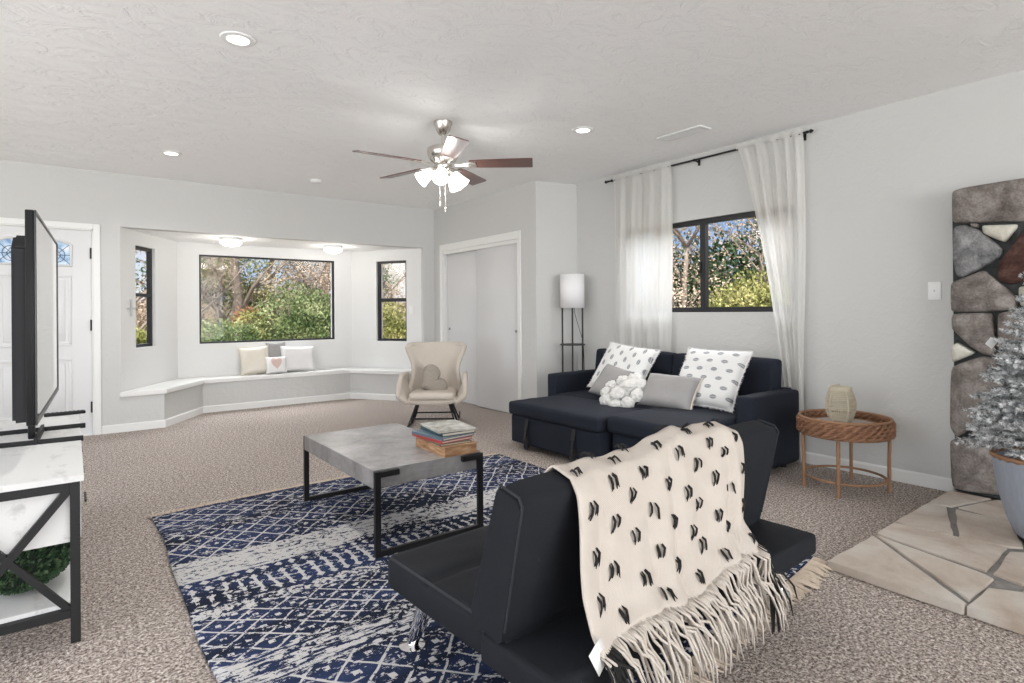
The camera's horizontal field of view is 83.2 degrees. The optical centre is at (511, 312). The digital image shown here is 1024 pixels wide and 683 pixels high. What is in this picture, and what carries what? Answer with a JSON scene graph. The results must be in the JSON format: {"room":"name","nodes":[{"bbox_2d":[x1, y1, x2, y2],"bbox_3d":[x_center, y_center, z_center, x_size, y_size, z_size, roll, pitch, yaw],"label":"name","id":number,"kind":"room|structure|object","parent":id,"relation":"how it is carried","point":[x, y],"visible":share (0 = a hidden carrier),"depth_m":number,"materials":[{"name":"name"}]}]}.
{"room":"living room","nodes":[
{"label":"living room","id":0,"kind":"room"},
{"bbox_2d":[120,227,177,391],"bbox_3d":[-4.123,0.165,6.533,0.085,2.127,1.234,0,0,-6],"label":"wall","id":1,"kind":"structure","parent":0,"point":[157,363],"depth_m":6.62,"materials":[{"name":"white paint"}]},
{"bbox_2d":[135,246,152,347],"bbox_3d":[-4.121,-0.171,6.368,0.049,1.112,0.505,0,0,-6],"label":"window","id":2,"kind":"structure","parent":1,"relation":"in","point":[148,251],"depth_m":6.58,"materials":[{"name":"black"}]},
{"bbox_2d":[164,384,202,419],"bbox_3d":[-3.758,1.046,6.583,0.050,0.360,0.878,0,0,-4],"label":"wall","id":3,"kind":"structure","parent":0,"point":[181,401],"depth_m":6.54,"materials":[{"name":"grey paint"}]},
{"bbox_2d":[165,406,203,426],"bbox_3d":[-3.725,1.184,6.585,0.014,0.083,0.878,0,0,-4],"label":"baseboard","id":4,"kind":"structure","parent":3,"relation":"attached to","point":[170,421],"depth_m":6.53,"materials":[{"name":"white"}]},
{"bbox_2d":[0,160,434,433],"bbox_3d":[-3.970,-0.099,6.035,7.417,2.652,0.140,0,0,-37],"label":"wall","id":5,"kind":"structure","parent":0,"point":[113,201],"depth_m":6.12,"materials":[{"name":"grey paint"}]},
{"bbox_2d":[0,225,92,434],"bbox_3d":[-4.574,0.202,5.533,0.891,2.034,0.063,0,0,-37],"label":"door","id":6,"kind":"structure","parent":5,"relation":"in","point":[74,392],"depth_m":5.68,"materials":[{"name":"white"}]},
{"bbox_2d":[0,217,100,435],"bbox_3d":[-4.584,0.174,5.544,1.028,2.114,0.135,0,0,-37],"label":"trim","id":7,"kind":"structure","parent":5,"relation":"attached to","point":[94,228],"depth_m":5.78,"materials":[{"name":"white"}]},
{"bbox_2d":[102,420,164,433],"bbox_3d":[-3.910,1.185,5.978,0.551,0.083,0.014,0,0,-37],"label":"baseboard","id":8,"kind":"structure","parent":5,"relation":"attached to","point":[127,427],"depth_m":5.97,"materials":[{"name":"white"}]},
{"bbox_2d":[177,242,351,377],"bbox_3d":[-3.302,0.159,7.896,2.245,2.127,0.160,0,0,-37],"label":"wall","id":9,"kind":"structure","parent":0,"point":[195,359],"depth_m":7.53,"materials":[{"name":"white paint"}]},
{"bbox_2d":[120,367,410,396],"bbox_3d":[-2.900,0.834,7.410,3.594,0.048,1.094,0,0,-37],"label":"window seat","id":10,"kind":"object","parent":9,"relation":"attached to","point":[169,386],"visible":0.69,"depth_m":7.30,"materials":[{"name":"white"}]},
{"bbox_2d":[237,345,268,374],"bbox_3d":[-3.376,0.629,7.581,0.408,0.397,0.175,0,0,-35],"label":"throw pillow","id":11,"kind":"object","parent":10,"relation":"on","point":[253,361],"visible":0.81,"depth_m":7.52,"materials":[{"name":"beige fabric"}]},
{"bbox_2d":[266,342,284,356],"bbox_3d":[-3.179,0.592,7.793,0.260,0.371,0.111,0,0,-37],"label":"throw pillow","id":12,"kind":"object","parent":10,"relation":"on","point":[274,350],"visible":0.45,"depth_m":7.77,"materials":[{"name":"grey fabric"}]},
{"bbox_2d":[265,356,286,373],"bbox_3d":[-3.118,0.696,7.631,0.268,0.219,0.120,0,0,-35],"label":"throw pillow","id":13,"kind":"object","parent":10,"relation":"on","point":[273,364],"visible":1,"depth_m":7.59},
{"bbox_2d":[280,346,314,370],"bbox_3d":[-2.937,0.635,7.921,0.477,0.366,0.187,0,0,-38],"label":"throw pillow","id":14,"kind":"object","parent":10,"relation":"on","point":[297,358],"visible":0.91,"depth_m":7.87,"materials":[{"name":"white fabric"}]},
{"bbox_2d":[199,254,333,343],"bbox_3d":[-3.286,-0.173,7.862,1.747,1.134,0.045,0,0,-37],"label":"window","id":15,"kind":"structure","parent":9,"relation":"in","point":[200,256],"depth_m":7.80,"materials":[{"name":"black"}]},
{"bbox_2d":[131,229,412,251],"bbox_3d":[-2.986,-0.947,7.556,3.717,0.120,1.073,0,0,-37],"label":"ceiling","id":16,"kind":"structure","parent":0,"point":[175,236],"depth_m":7.30,"materials":[{"name":"white"}]},
{"bbox_2d":[220,237,241,246],"bbox_3d":[-3.350,-0.834,6.883,0.244,0.100,0.244,0,0,-37],"label":"flush light","id":17,"kind":"object","parent":16,"relation":"attached to","point":[225,241],"visible":1,"depth_m":6.80,"materials":[{"name":"glass"}]},
{"bbox_2d":[323,245,341,253],"bbox_3d":[-2.406,-0.841,7.755,0.244,0.100,0.244,0,0,-37],"label":"flush light","id":18,"kind":"object","parent":16,"relation":"attached to","point":[333,249],"visible":1,"depth_m":7.67,"materials":[{"name":"glass"}]},
{"bbox_2d":[203,373,349,405],"bbox_3d":[-3.041,1.041,7.607,1.860,0.360,0.050,0,0,-37],"label":"wall","id":19,"kind":"structure","parent":0,"point":[218,393],"depth_m":7.52,"materials":[{"name":"grey paint"}]},
{"bbox_2d":[203,393,349,412],"bbox_3d":[-3.020,1.179,7.581,1.860,0.083,0.014,0,0,-37],"label":"baseboard","id":20,"kind":"structure","parent":19,"relation":"attached to","point":[277,402],"depth_m":7.52,"materials":[{"name":"white"}]},
{"bbox_2d":[350,373,398,394],"bbox_3d":[-1.859,1.033,8.034,0.885,0.360,0.050,0,0,19],"label":"wall","id":21,"kind":"structure","parent":0,"point":[359,382],"depth_m":8.03,"materials":[{"name":"grey paint"}]},
{"bbox_2d":[350,393,398,400],"bbox_3d":[-1.868,1.171,8.003,0.885,0.083,0.014,0,0,19],"label":"baseboard","id":22,"kind":"structure","parent":21,"relation":"attached to","point":[392,397],"depth_m":8.02,"materials":[{"name":"white"}]},
{"bbox_2d":[351,248,421,368],"bbox_3d":[-1.758,0.148,8.364,1.233,2.127,0.160,0,0,21],"label":"wall","id":23,"kind":"structure","parent":0,"point":[367,351],"depth_m":8.38,"materials":[{"name":"white paint"}]},
{"bbox_2d":[377,260,406,340],"bbox_3d":[-1.708,-0.164,8.317,0.505,1.152,0.049,0,0,21],"label":"window","id":24,"kind":"structure","parent":23,"relation":"in","point":[380,299],"depth_m":8.37,"materials":[{"name":"black"}]},
{"bbox_2d":[421,248,429,341],"bbox_3d":[-1.227,-0.050,8.131,0.120,1.695,0.139,0,0,-37],"label":"wall","id":25,"kind":"structure","parent":0,"point":[425,296],"depth_m":8.07,"materials":[{"name":"grey paint"}]},
{"bbox_2d":[434,181,536,398],"bbox_3d":[-0.363,-0.123,7.290,0.120,2.652,2.246,0,0,-37],"label":"wall","id":26,"kind":"structure","parent":0,"point":[512,209],"depth_m":6.72,"materials":[{"name":"grey paint"}]},
{"bbox_2d":[447,250,477,404],"bbox_3d":[-0.610,0.183,7.641,0.042,2.018,0.887,0,0,-37],"label":"door","id":27,"kind":"structure","parent":26,"relation":"in","point":[461,266],"depth_m":7.62,"materials":[{"name":"white"}]},
{"bbox_2d":[440,230,521,399],"bbox_3d":[-0.398,0.135,7.317,0.126,2.135,1.805,0,0,-37],"label":"trim","id":28,"kind":"structure","parent":26,"relation":"attached to","point":[489,241],"depth_m":7.17,"materials":[{"name":"white"}]},
{"bbox_2d":[476,243,517,412],"bbox_3d":[-0.169,0.180,6.998,0.042,2.018,0.870,0,0,-37],"label":"door","id":29,"kind":"structure","parent":26,"relation":"in","point":[497,340],"depth_m":6.97,"materials":[{"name":"white"}]},
{"bbox_2d":[0,0,1023,209],"bbox_3d":[0.502,-1.530,0.565,8.300,0.150,14.276,0,0,-37],"label":"ceiling","id":30,"kind":"structure","parent":0,"point":[111,86],"depth_m":3.56,"materials":[{"name":"white"}]},
{"bbox_2d":[219,31,255,46],"bbox_3d":[-1.444,-1.439,3.043,0.176,0.009,0.176,0,0,-37],"label":"recessed light","id":31,"kind":"object","parent":30,"relation":"in","point":[239,39],"visible":1,"depth_m":3.03,"materials":[{"name":"white plastic"}]},
{"bbox_2d":[352,119,532,211],"bbox_3d":[-0.557,-1.104,4.375,1.292,0.688,1.328,0,0,-37],"label":"ceiling fan","id":32,"kind":"object","parent":30,"relation":"hanging from","point":[443,155],"visible":1,"depth_m":4.33,"materials":[{"name":"silver metal"}]},
{"bbox_2d":[572,126,593,133],"bbox_3d":[0.568,-1.452,4.604,0.176,0.009,0.176,0,0,-37],"label":"recessed light","id":33,"kind":"object","parent":30,"relation":"in","point":[584,129],"visible":1,"depth_m":4.59,"materials":[{"name":"white plastic"}]},
{"bbox_2d":[657,125,710,141],"bbox_3d":[1.399,-1.456,4.700,0.150,0.010,0.420,0,0,-37],"label":"ceiling vent","id":34,"kind":"object","parent":30,"relation":"in","point":[699,128],"visible":1,"depth_m":4.68,"materials":[{"name":"white plastic"}]},
{"bbox_2d":[0,399,1023,682],"bbox_3d":[0.165,1.259,1.031,8.300,0.120,15.450,0,0,-37],"label":"floor","id":35,"kind":"structure","parent":0,"point":[136,625],"depth_m":2.72,"materials":[{"name":"carpet"}]},
{"bbox_2d":[0,414,86,643],"bbox_3d":[-2.256,0.909,2.683,0.431,0.612,1.709,0,0,-37],"label":"tv console","id":36,"kind":"object","parent":35,"relation":"on","point":[40,485],"visible":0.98,"depth_m":2.11,"materials":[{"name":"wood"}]},
{"bbox_2d":[0,542,69,595],"bbox_3d":[-1.912,0.954,2.248,0.342,0.250,0.362,0,0,-37],"label":"boxwood ball","id":37,"kind":"object","parent":36,"relation":"on","point":[45,564],"visible":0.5,"depth_m":2.17,"materials":[{"name":"green"}]},
{"bbox_2d":[0,564,69,623],"bbox_3d":[-2.266,1.086,2.677,0.387,0.022,1.641,0,0,-37],"label":"shelf","id":38,"kind":"object","parent":36,"relation":"attached to","point":[29,604],"depth_m":2.13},
{"bbox_2d":[0,209,85,447],"bbox_3d":[-2.257,0.113,2.708,0.396,1.010,1.290,0,0,-35],"label":"television","id":39,"kind":"object","parent":36,"relation":"on","point":[34,255],"visible":0.98,"depth_m":2.22,"materials":[{"name":"black"}]},
{"bbox_2d":[44,410,85,416],"bbox_3d":[-2.641,0.596,3.409,0.195,0.021,0.044,0,0,-40],"label":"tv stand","id":40,"kind":"object","parent":36,"relation":"on","point":[73,411],"visible":0.98,"depth_m":3.39,"materials":[{"name":"black"}]},
{"bbox_2d":[396,341,467,426],"bbox_3d":[-0.840,0.768,6.295,0.741,0.877,0.704,0,0,-1],"label":"rocking chair","id":41,"kind":"object","parent":35,"relation":"on","point":[447,356],"visible":0.94,"depth_m":6.37,"materials":[{"name":"fabric"}]},
{"bbox_2d":[409,387,456,399],"bbox_3d":[-0.837,0.866,6.195,0.490,0.090,0.499,0,0,-1],"label":"seat cushion","id":42,"kind":"object","parent":41,"relation":"on","point":[415,393],"depth_m":5.97,"materials":[{"name":"fabric"}]},
{"bbox_2d":[420,364,447,389],"bbox_3d":[-0.835,0.723,6.158,0.297,0.338,0.162,0,0,-12],"label":"cushion","id":43,"kind":"object","parent":41,"relation":"on","point":[431,380],"visible":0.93,"depth_m":6.10,"materials":[{"name":"fabric"}]},
{"bbox_2d":[143,453,832,682],"bbox_3d":[-0.259,1.188,2.984,2.542,0.019,3.181,0,0,-37],"label":"area rug","id":44,"kind":"object","parent":35,"relation":"on","point":[275,586],"visible":0.48,"depth_m":2.55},
{"bbox_2d":[303,423,483,558],"bbox_3d":[-0.736,0.979,3.403,0.630,0.421,1.088,0,0,-37],"label":"coffee table","id":45,"kind":"object","parent":44,"relation":"on","point":[378,457],"visible":0.96,"depth_m":3.13,"materials":[{"name":"grey concrete"}]},
{"bbox_2d":[416,437,477,457],"bbox_3d":[-0.369,0.740,3.238,0.205,0.052,0.345,0,0,-35],"label":"book","id":46,"kind":"object","parent":45,"relation":"on","point":[465,448],"visible":0.73,"depth_m":3.11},
{"bbox_2d":[424,439,471,446],"bbox_3d":[-0.375,0.708,3.233,0.190,0.012,0.280,0,0,-32],"label":"book","id":47,"kind":"object","parent":46,"relation":"on","point":[467,440],"visible":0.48,"depth_m":3.12,"materials":[{"name":"brown paper"}]},
{"bbox_2d":[412,434,471,443],"bbox_3d":[-0.395,0.695,3.250,0.205,0.014,0.300,0,0,-41],"label":"book","id":48,"kind":"object","parent":47,"relation":"on","point":[415,435],"visible":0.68,"depth_m":3.15,"materials":[{"name":"red paper"}]},
{"bbox_2d":[412,429,472,440],"bbox_3d":[-0.391,0.681,3.253,0.215,0.014,0.290,0,0,-44],"label":"book","id":49,"kind":"object","parent":48,"relation":"on","point":[420,432],"visible":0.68,"depth_m":3.17,"materials":[{"name":"blue paper"}]},
{"bbox_2d":[421,426,474,436],"bbox_3d":[-0.365,0.664,3.285,0.210,0.018,0.270,0,0,-34],"label":"book","id":50,"kind":"object","parent":49,"relation":"on","point":[422,427],"visible":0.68,"depth_m":3.18,"materials":[{"name":"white paper"}]},
{"bbox_2d":[420,419,475,433],"bbox_3d":[-0.367,0.650,3.296,0.225,0.010,0.290,0,0,-29],"label":"book","id":51,"kind":"object","parent":50,"relation":"on","point":[447,426],"visible":1,"depth_m":3.26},
{"bbox_2d":[388,419,815,682],"bbox_3d":[0.391,0.819,2.203,1.498,0.730,0.905,0,0,-40],"label":"futon","id":52,"kind":"object","parent":44,"relation":"on","point":[508,588],"visible":0.39,"depth_m":1.62,"materials":[{"name":"grey fabric"}]},
{"bbox_2d":[388,526,488,653],"bbox_3d":[0.293,0.924,2.315,1.456,0.128,0.606,0,0,-40],"label":"seat cushion","id":53,"kind":"object","parent":52,"relation":"on","point":[439,578],"depth_m":1.93,"materials":[{"name":"grey fabric"}]},
{"bbox_2d":[544,419,797,682],"bbox_3d":[0.498,0.728,1.849,1.060,0.674,0.468,0,0,-40],"label":"throw blanket","id":54,"kind":"object","parent":52,"relation":"on","point":[662,525],"visible":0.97,"depth_m":1.72,"materials":[{"name":"white fabric"}]},
{"bbox_2d":[560,274,584,371],"bbox_3d":[0.664,0.392,6.293,0.275,1.608,0.275,0,0,38],"label":"floor lamp","id":55,"kind":"object","parent":35,"relation":"on","point":[571,285],"visible":0.68,"depth_m":6.19,"materials":[{"name":"fabric"}]},
{"bbox_2d":[509,348,798,468],"bbox_3d":[1.013,0.780,4.884,1.394,0.826,2.175,0,0,-37],"label":"sofa","id":56,"kind":"object","parent":35,"relation":"on","point":[570,421],"visible":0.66,"depth_m":4.48,"materials":[{"name":"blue fabric"}]},
{"bbox_2d":[509,395,646,432],"bbox_3d":[0.561,0.837,4.904,0.663,0.125,1.118,0,0,-37],"label":"cushion","id":57,"kind":"object","parent":56,"relation":"on","point":[569,412],"depth_m":4.71,"materials":[{"name":"black fabric"}]},
{"bbox_2d":[555,390,655,408],"bbox_3d":[1.002,0.837,5.310,0.555,0.113,1.235,0,0,-37],"label":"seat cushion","id":58,"kind":"object","parent":56,"relation":"on","point":[576,393],"depth_m":5.52,"materials":[{"name":"black fabric"}]},
{"bbox_2d":[588,364,633,395],"bbox_3d":[0.907,0.634,5.219,0.242,0.321,0.381,0,0,-35],"label":"throw pillow","id":59,"kind":"object","parent":56,"relation":"on","point":[610,372],"visible":0.48,"depth_m":5.22,"materials":[{"name":"grey fabric"}]},
{"bbox_2d":[599,373,645,407],"bbox_3d":[0.935,0.669,4.865,0.414,0.310,0.274,0,0,27],"label":"cushion","id":60,"kind":"object","parent":56,"relation":"on","point":[630,388],"visible":0.94,"depth_m":4.81,"materials":[{"name":"white fabric"}]},
{"bbox_2d":[587,341,660,386],"bbox_3d":[1.027,0.521,5.337,0.323,0.491,0.656,0,0,-36],"label":"throw pillow","id":61,"kind":"object","parent":56,"relation":"on","point":[639,360],"visible":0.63,"depth_m":5.28,"materials":[{"name":"white fabric"}]},
{"bbox_2d":[638,373,703,409],"bbox_3d":[1.274,0.642,4.646,0.235,0.271,0.496,0,0,-42],"label":"throw pillow","id":62,"kind":"object","parent":56,"relation":"on","point":[660,390],"visible":0.96,"depth_m":4.57,"materials":[{"name":"grey fabric"}]},
{"bbox_2d":[607,405,735,438],"bbox_3d":[1.352,0.816,4.366,1.151,0.140,0.676,0,0,-37],"label":"seat cushion","id":63,"kind":"object","parent":56,"relation":"on","point":[640,424],"depth_m":4.15,"materials":[{"name":"black fabric"}]},
{"bbox_2d":[679,347,753,412],"bbox_3d":[1.577,0.521,4.611,0.349,0.464,0.590,0,0,-41],"label":"throw pillow","id":64,"kind":"object","parent":56,"relation":"on","point":[722,372],"visible":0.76,"depth_m":4.49,"materials":[{"name":"white fabric"}]},
{"bbox_2d":[796,409,895,497],"bbox_3d":[2.244,0.940,3.892,0.589,0.489,0.586,0,0,-37],"label":"side table","id":65,"kind":"object","parent":35,"relation":"on","point":[865,427],"visible":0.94,"depth_m":3.74,"materials":[{"name":"wicker"}]},
{"bbox_2d":[825,384,856,422],"bbox_3d":[2.199,0.612,3.858,0.191,0.262,0.187,0,0,17],"label":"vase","id":66,"kind":"object","parent":65,"relation":"on","point":[835,391],"visible":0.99,"depth_m":3.81,"materials":[{"name":"beige ceramic"}]},
{"bbox_2d":[796,409,895,442],"bbox_3d":[2.242,0.759,3.892,0.589,0.126,0.586,0,0,-37],"label":"tray","id":67,"kind":"object","parent":65,"relation":"on","point":[865,427],"depth_m":3.70,"materials":[{"name":"wicker"}]},
{"bbox_2d":[828,490,1023,634],"bbox_3d":[2.992,1.158,2.149,1.832,0.043,2.690,0,0,-37],"label":"hearth","id":68,"kind":"object","parent":35,"relation":"on","point":[959,552],"visible":0.98,"depth_m":2.67,"materials":[{"name":"stone"}]},
{"bbox_2d":[950,178,1023,498],"bbox_3d":[3.142,0.171,3.315,0.173,1.927,1.013,0,0,-37],"label":"fireplace","id":69,"kind":"object","parent":68,"relation":"on","point":[988,219],"visible":0.73,"depth_m":3.55,"materials":[{"name":"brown stone"}]},
{"bbox_2d":[989,447,1023,542],"bbox_3d":[2.640,0.921,2.843,0.441,0.435,0.442,0,0,-37],"label":"planter","id":70,"kind":"object","parent":68,"relation":"on","point":[1008,471],"visible":0.84,"depth_m":2.84,"materials":[{"name":"ceramic"}]},
{"bbox_2d":[954,272,1023,459],"bbox_3d":[2.648,0.191,2.827,0.712,1.133,0.697,0,0,-19],"label":"flocked tree","id":71,"kind":"object","parent":70,"relation":"on","point":[1008,425],"visible":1,"depth_m":2.89,"materials":[{"name":"white plant"}]},
{"bbox_2d":[536,181,577,397],"bbox_3d":[0.499,-0.129,6.523,0.550,2.652,0.100,0,0,-25],"label":"wall","id":72,"kind":"structure","parent":0,"point":[556,203],"depth_m":6.46,"materials":[{"name":"grey paint"}]},
{"bbox_2d":[577,69,1023,490],"bbox_3d":[4.355,-0.156,1.999,0.160,2.652,11.890,0,0,-37],"label":"wall","id":73,"kind":"structure","parent":0,"point":[880,182],"depth_m":4.16,"materials":[{"name":"grey paint"}]},
{"bbox_2d":[604,129,813,183],"bbox_3d":[1.670,-1.381,5.290,0.095,0.070,2.182,0,0,-37],"label":"curtain rod","id":74,"kind":"object","parent":73,"relation":"attached to","point":[810,130],"visible":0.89,"depth_m":5.14,"materials":[{"name":"black metal"}]},
{"bbox_2d":[613,162,672,351],"bbox_3d":[1.290,-0.126,5.749,0.047,2.594,0.773,0,0,-37],"label":"sheer curtain","id":75,"kind":"object","parent":74,"relation":"hanging from","point":[643,202],"visible":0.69,"depth_m":5.70,"materials":[{"name":"white fabric"}]},
{"bbox_2d":[736,128,805,461],"bbox_3d":[2.102,-0.131,4.688,0.055,2.594,0.567,0,0,-37],"label":"sheer curtain","id":76,"kind":"object","parent":74,"relation":"hanging from","point":[774,169],"visible":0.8,"depth_m":4.59,"materials":[{"name":"white fabric"}]},
{"bbox_2d":[672,211,772,311],"bbox_3d":[1.766,-0.431,5.327,0.063,0.858,1.740,0,0,-37],"label":"window","id":77,"kind":"structure","parent":73,"relation":"in","point":[704,262],"depth_m":5.30,"materials":[{"name":"black"}]},
{"bbox_2d":[805,451,953,491],"bbox_3d":[1.826,1.144,5.178,0.014,0.088,3.524,0,0,-37],"label":"baseboard","id":78,"kind":"structure","parent":73,"relation":"attached to","point":[899,475],"depth_m":4.05,"materials":[{"name":"white"}]},
{"bbox_2d":[928,282,940,299],"bbox_3d":[2.828,-0.144,3.859,0.009,0.120,0.074,0,0,-37],"label":"light switch","id":79,"kind":"object","parent":73,"relation":"attached to","point":[934,288],"visible":1,"depth_m":3.85,"materials":[{"name":"white plastic"}]},
{"label":"outside","id":80,"kind":"structure","parent":0,"visible":0},
{"bbox_2d":[136,302,405,334],"bbox_3d":[-8.879,0.353,32.224,75.000,2.835,45.000,0,0,-37],"label":"ground","id":81,"kind":"structure","parent":80,"point":[226,312],"depth_m":38.60,"materials":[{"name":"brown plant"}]},
{"bbox_2d":[136,324,146,343],"bbox_3d":[-6.624,0.743,9.551,1.896,1.241,1.250,0,0,-34],"label":"shrub","id":82,"kind":"object","parent":81,"relation":"on","point":[140,339],"visible":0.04,"depth_m":9.59,"materials":[{"name":"green plant"}]},
{"bbox_2d":[136,291,146,331],"bbox_3d":[-10.482,0.313,13.977,3.821,2.489,1.876,0,0,-40],"label":"brush","id":83,"kind":"object","parent":81,"relation":"on","point":[141,320],"visible":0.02,"depth_m":14.56,"materials":[{"name":"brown plant"}]},
{"bbox_2d":[136,278,220,337],"bbox_3d":[-9.976,0.270,15.599,3.908,2.448,1.900,0,0,-37],"label":"brush","id":84,"kind":"object","parent":81,"relation":"on","point":[144,278],"visible":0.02,"depth_m":15.83,"materials":[{"name":"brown plant"}]},
{"bbox_2d":[135,250,222,330],"bbox_3d":[-8.060,-1.217,11.321,4.828,5.414,3.157,0,0,-37],"label":"bare tree","id":85,"kind":"object","parent":81,"relation":"on","point":[144,292],"visible":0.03,"depth_m":11.98,"materials":[{"name":"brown plant"}]},
{"bbox_2d":[136,291,231,340],"bbox_3d":[-9.206,0.238,16.837,3.813,2.442,1.873,0,0,-40],"label":"brush","id":86,"kind":"object","parent":81,"relation":"on","point":[212,314],"visible":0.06,"depth_m":16.83,"materials":[{"name":"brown plant"}]},
{"bbox_2d":[135,257,251,311],"bbox_3d":[-9.644,-0.823,17.906,3.334,3.930,3.403,0,0,-8],"label":"pine tree","id":87,"kind":"object","parent":81,"relation":"on","point":[228,260],"visible":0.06,"depth_m":17.12,"materials":[{"name":"green plant"}]},
{"bbox_2d":[135,252,298,312],"bbox_3d":[-6.852,-0.793,12.655,4.476,4.482,2.923,0,0,-37],"label":"bare tree","id":88,"kind":"object","parent":81,"relation":"on","point":[222,262],"visible":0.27,"depth_m":12.99,"materials":[{"name":"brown plant"}]},
{"bbox_2d":[135,254,310,324],"bbox_3d":[-6.598,-1.978,13.448,4.340,6.747,4.277,0,0,35],"label":"bare tree","id":89,"kind":"object","parent":81,"relation":"on","point":[237,298],"visible":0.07,"depth_m":13.89,"materials":[{"name":"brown plant"}]},
{"bbox_2d":[201,257,252,331],"bbox_3d":[-7.528,-1.610,13.571,2.910,6.037,3.637,0,0,-37],"label":"bare tree","id":90,"kind":"object","parent":81,"relation":"on","point":[223,260],"visible":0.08,"depth_m":13.79,"materials":[{"name":"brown plant"}]},
{"bbox_2d":[201,317,262,341],"bbox_3d":[-5.176,0.667,10.261,1.455,1.169,1.152,0,0,-27],"label":"shrub","id":91,"kind":"object","parent":81,"relation":"on","point":[238,330],"visible":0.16,"depth_m":10.18,"materials":[{"name":"green plant"}]},
{"bbox_2d":[230,304,262,325],"bbox_3d":[-5.799,0.211,12.701,0.741,0.780,0.673,0,0,-9],"label":"shrub","id":92,"kind":"object","parent":81,"relation":"on","point":[238,307],"visible":0.1,"depth_m":12.54,"materials":[{"name":"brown plant"}]},
{"bbox_2d":[227,308,282,339],"bbox_3d":[-5.035,0.564,11.268,1.102,1.363,1.087,0,0,5],"label":"shrub","id":93,"kind":"object","parent":81,"relation":"on","point":[247,315],"visible":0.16,"depth_m":11.16,"materials":[{"name":"green plant"}]},
{"bbox_2d":[201,257,313,317],"bbox_3d":[-7.024,-1.003,16.637,3.323,4.547,4.323,0,0,32],"label":"leafy tree","id":94,"kind":"object","parent":81,"relation":"on","point":[245,287],"visible":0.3,"depth_m":16.04,"materials":[{"name":"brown plant"}]},
{"bbox_2d":[250,281,330,339],"bbox_3d":[-4.351,0.428,11.640,1.868,2.168,1.938,0,0,12],"label":"round shrub","id":95,"kind":"object","parent":81,"relation":"on","point":[295,325],"visible":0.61,"depth_m":11.32,"materials":[{"name":"green plant"}]},
{"bbox_2d":[253,260,330,315],"bbox_3d":[-5.281,-0.233,14.149,2.386,3.330,2.504,0,0,-14],"label":"bare tree","id":96,"kind":"object","parent":81,"relation":"on","point":[312,276],"visible":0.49,"depth_m":14.01,"materials":[{"name":"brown plant"}]},
{"bbox_2d":[266,261,330,327],"bbox_3d":[-5.062,-0.720,15.204,2.713,4.253,2.635,0,0,-33],"label":"bare tree","id":97,"kind":"object","parent":81,"relation":"on","point":[321,266],"visible":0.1,"depth_m":15.13,"materials":[{"name":"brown plant"}]},
{"bbox_2d":[286,261,330,302],"bbox_3d":[-5.954,-2.353,16.567,5.766,7.334,4.952,0,0,11],"label":"bare tree","id":98,"kind":"object","parent":81,"relation":"on","point":[289,261],"visible":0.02,"depth_m":16.81,"materials":[{"name":"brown plant"}]},
{"bbox_2d":[306,262,402,314],"bbox_3d":[-4.986,-1.775,18.420,3.130,6.056,3.913,0,0,13],"label":"pine tree","id":99,"kind":"object","parent":81,"relation":"on","point":[387,271],"visible":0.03,"depth_m":18.33,"materials":[{"name":"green plant"}]},
{"bbox_2d":[382,264,405,319],"bbox_3d":[-3.081,-0.326,16.985,3.780,3.370,2.395,0,0,-29],"label":"bare tree","id":100,"kind":"object","parent":81,"relation":"on","point":[390,290],"visible":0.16,"depth_m":16.70,"materials":[{"name":"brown plant"}]},
{"bbox_2d":[383,302,405,338],"bbox_3d":[-2.720,0.627,12.878,2.107,1.913,1.650,0,0,-31],"label":"round shrub","id":101,"kind":"object","parent":81,"relation":"on","point":[390,328],"visible":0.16,"depth_m":12.50,"materials":[{"name":"green plant"}]},
{"bbox_2d":[383,287,405,330],"bbox_3d":[-4.691,0.205,20.299,3.755,2.447,1.875,0,0,-35],"label":"brush","id":102,"kind":"object","parent":81,"relation":"on","point":[404,307],"visible":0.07,"depth_m":20.52,"materials":[{"name":"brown plant"}]},
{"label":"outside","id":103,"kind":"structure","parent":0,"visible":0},
{"bbox_3d":[17.527,-0.557,9.865,30.000,4.284,22.400,0,0,-37],"label":"ground","id":104,"kind":"structure","parent":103,"visible":0},
{"bbox_2d":[672,223,753,307],"bbox_3d":[2.781,-1.042,10.021,3.043,5.047,3.497,0,0,8],"label":"leafy tree","id":105,"kind":"object","parent":104,"relation":"on","point":[683,303],"visible":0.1,"depth_m":9.69,"materials":[{"name":"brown plant"}]},
{"bbox_2d":[672,228,768,307],"bbox_3d":[3.884,-0.171,10.789,2.700,2.917,2.820,0,0,-13],"label":"round shrub","id":106,"kind":"object","parent":104,"relation":"on","point":[733,262],"visible":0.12,"depth_m":10.20,"materials":[{"name":"green plant"}]},
{"bbox_2d":[675,217,765,281],"bbox_3d":[5.705,-0.901,13.186,3.354,3.964,6.126,0,0,-43],"label":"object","id":107,"kind":"object","parent":104,"relation":"on","point":[729,224],"visible":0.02,"depth_m":13.75,"materials":[{"name":"green plant"}]},
{"bbox_2d":[684,218,768,297],"bbox_3d":[4.199,-1.910,9.374,3.813,6.382,3.430,0,0,-37],"label":"leafy tree","id":108,"kind":"object","parent":104,"relation":"on","point":[761,255],"visible":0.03,"depth_m":9.21,"materials":[{"name":"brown plant"}]},
{"bbox_2d":[698,268,771,306],"bbox_3d":[3.601,0.319,8.747,2.005,2.042,1.652,0,0,-18],"label":"round shrub","id":109,"kind":"object","parent":104,"relation":"on","point":[730,299],"visible":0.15,"depth_m":8.44,"materials":[{"name":"green plant"}]},
{"bbox_2d":[732,218,760,250],"bbox_3d":[5.396,-1.895,11.143,4.072,6.140,4.506,0,0,2],"label":"leafy tree","id":110,"kind":"object","parent":104,"relation":"on","point":[747,225],"visible":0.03,"depth_m":11.60,"materials":[{"name":"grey plant"}]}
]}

